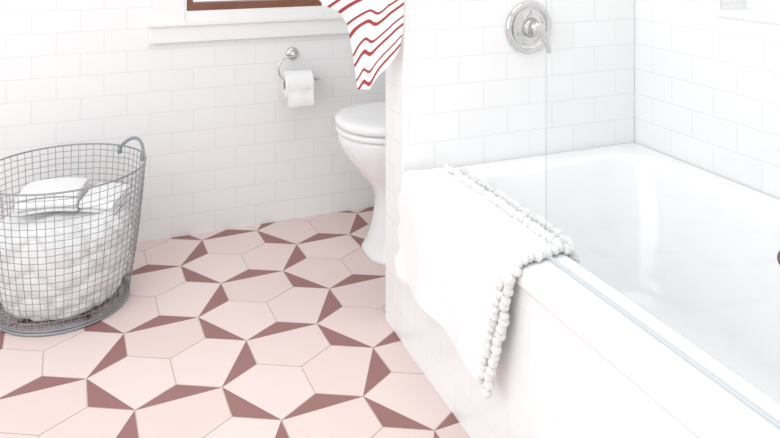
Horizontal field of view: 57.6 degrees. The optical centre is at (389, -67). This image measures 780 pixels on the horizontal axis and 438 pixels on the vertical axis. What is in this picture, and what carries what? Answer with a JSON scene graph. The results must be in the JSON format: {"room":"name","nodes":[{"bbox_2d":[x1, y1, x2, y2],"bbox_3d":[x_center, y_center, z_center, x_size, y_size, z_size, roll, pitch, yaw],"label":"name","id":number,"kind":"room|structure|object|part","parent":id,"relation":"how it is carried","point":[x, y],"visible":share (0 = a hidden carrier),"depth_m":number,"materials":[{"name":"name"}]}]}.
{"room":"bathroom","nodes":[
{"label":"bathroom","id":0,"kind":"room"},
{"bbox_2d":[0,0,385,243],"bbox_3d":[-1.000,-0.070,2.561,3.260,2.460,0.140,0,0,-22],"label":"wall","id":1,"kind":"structure","parent":0,"point":[224,146],"depth_m":2.58,"materials":[{"name":"white tile"}]},
{"bbox_2d":[148,0,348,43],"bbox_3d":[-0.520,-0.104,2.730,0.784,0.992,0.164,0,0,-22],"label":"trim","id":2,"kind":"structure","parent":1,"relation":"attached to","point":[171,22],"depth_m":2.63,"materials":[{"name":"white paint"}]},
{"bbox_2d":[187,0,321,10],"bbox_3d":[-0.514,-0.108,2.704,0.525,0.783,0.058,0,0,-22],"label":"window","id":3,"kind":"structure","parent":1,"relation":"in","point":[234,4],"depth_m":2.67,"materials":[{"name":"brown wood"}]},
{"bbox_2d":[277,47,318,80],"bbox_3d":[-0.357,0.496,2.699,0.161,0.122,0.084,0,0,-22],"label":"toilet paper holder","id":4,"kind":"object","parent":1,"relation":"attached to","point":[292,52],"visible":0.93,"depth_m":2.69,"materials":[{"name":"silver metal"}]},
{"bbox_2d":[281,69,313,106],"bbox_3d":[-0.347,0.574,2.665,0.100,0.122,0.105,0,0,-22],"label":"toilet paper roll","id":5,"kind":"object","parent":4,"relation":"hanging from","point":[298,85],"visible":0.98,"depth_m":2.63,"materials":[{"name":"paper"}]},
{"bbox_2d":[0,207,469,437],"bbox_3d":[-0.426,1.130,0.949,3.120,0.060,3.279,0,0,-22],"label":"floor","id":6,"kind":"structure","parent":0,"point":[279,329],"depth_m":1.84,"materials":[{"name":"tile"}]},
{"bbox_2d":[0,136,146,336],"bbox_3d":[-0.978,0.880,2.118,0.476,0.439,0.468,0,0,-22],"label":"laundry basket","id":7,"kind":"object","parent":6,"relation":"on","point":[63,329],"visible":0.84,"depth_m":1.99,"materials":[{"name":"metal"}]},
{"bbox_2d":[0,203,132,320],"bbox_3d":[-0.975,0.949,2.120,0.388,0.277,0.388,0,0,-22],"label":"bath towel","id":8,"kind":"object","parent":7,"relation":"in","point":[31,226],"visible":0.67,"depth_m":1.97,"materials":[{"name":"white fabric"}]},
{"bbox_2d":[14,177,88,215],"bbox_3d":[-1.008,0.783,2.123,0.173,0.071,0.155,0,0,-9],"label":"folded towel","id":9,"kind":"object","parent":8,"relation":"on","point":[52,185],"visible":0.78,"depth_m":2.07,"materials":[{"name":"white fabric"}]},
{"bbox_2d":[79,182,130,213],"bbox_3d":[-0.864,0.801,2.159,0.101,0.055,0.173,0,0,-2],"label":"folded towel","id":10,"kind":"object","parent":8,"relation":"on","point":[103,194],"visible":0.75,"depth_m":2.11,"materials":[{"name":"white fabric"}]},
{"bbox_3d":[-0.834,0.692,2.306,0.145,0.062,0.032,0,0,37],"label":"handle","id":11,"kind":"part","parent":7,"relation":"part of","materials":[{"name":"grey metal"}]},
{"bbox_2d":[335,101,385,265],"bbox_3d":[0.182,0.714,2.531,0.770,0.772,0.430,0,0,-22],"label":"toilet","id":12,"kind":"object","parent":6,"relation":"on","point":[360,128],"visible":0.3,"depth_m":2.36,"materials":[{"name":"white ceramic"}]},
{"bbox_3d":[0.046,0.667,2.477,0.473,0.021,0.376,0,0,-22],"label":"seat","id":13,"kind":"part","parent":12,"relation":"part of","materials":[{"name":"white plastic"}]},
{"bbox_3d":[0.045,0.634,2.476,0.475,0.038,0.380,0,0,-22],"label":"lid","id":14,"kind":"part","parent":12,"relation":"part of","materials":[{"name":"white plastic"}]},
{"bbox_2d":[401,143,779,437],"bbox_3d":[0.674,0.869,1.338,0.786,0.462,1.518,0,0,-22],"label":"bathtub","id":15,"kind":"object","parent":6,"relation":"on","point":[689,251],"visible":0.7,"depth_m":1.65,"materials":[{"name":"white ceramic"}]},
{"bbox_2d":[394,163,580,398],"bbox_3d":[0.201,0.759,1.630,0.220,0.309,0.575,0,0,-22],"label":"towel","id":16,"kind":"object","parent":15,"relation":"on","point":[464,245],"visible":0.98,"depth_m":1.55,"materials":[{"name":"white fabric"}]},
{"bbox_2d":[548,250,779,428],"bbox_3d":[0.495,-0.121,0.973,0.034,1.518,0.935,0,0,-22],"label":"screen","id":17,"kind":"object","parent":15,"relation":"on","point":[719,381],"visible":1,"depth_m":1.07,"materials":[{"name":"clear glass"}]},
{"bbox_3d":[0.521,0.420,0.916,0.028,0.032,0.032,0,0,-22],"label":"knob","id":18,"kind":"part","parent":17,"relation":"part of","materials":[{"name":"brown metal"}]},
{"bbox_2d":[386,0,633,342],"bbox_3d":[0.371,-0.100,2.106,0.778,2.400,0.131,0,0,-22],"label":"wall partition","id":19,"kind":"structure","parent":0,"point":[458,92],"depth_m":2.01,"materials":[{"name":"white tile"}]},
{"bbox_2d":[506,1,550,53],"bbox_3d":[0.412,0.268,2.012,0.152,0.152,0.074,0,0,-22],"label":"shower valve","id":20,"kind":"object","parent":19,"relation":"attached to","point":[528,24],"visible":1,"depth_m":2.02,"materials":[{"name":"silver metal"}]},
{"bbox_3d":[0.415,0.286,2.007,0.062,0.097,0.064,0,0,-22],"label":"lever handle","id":21,"kind":"part","parent":20,"relation":"part of","materials":[{"name":"silver metal"}]},
{"bbox_3d":[-0.120,0.070,1.892,0.294,0.050,0.050,0,0,-22],"label":"towel rail","id":22,"kind":"object","parent":19,"relation":"attached to","visible":0},
{"bbox_2d":[319,0,403,89],"bbox_3d":[-0.095,0.233,1.875,0.260,0.355,0.080,0,0,-22],"label":"striped towel","id":23,"kind":"object","parent":22,"relation":"hanging from","point":[375,27],"visible":1,"depth_m":1.88,"materials":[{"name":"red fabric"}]},
{"bbox_2d":[634,0,779,198],"bbox_3d":[1.086,-0.070,1.558,0.140,2.460,3.279,0,0,-22],"label":"wall","id":24,"kind":"structure","parent":0,"point":[707,85],"depth_m":1.92,"materials":[{"name":"white tile"}]},
{"bbox_2d":[716,0,779,24],"bbox_3d":[1.053,0.035,1.568,0.094,0.370,0.746,0,0,-22],"label":"trim","id":25,"kind":"structure","parent":24,"relation":"attached to","point":[743,14],"depth_m":1.82,"materials":[{"name":"white paint"}]}
]}

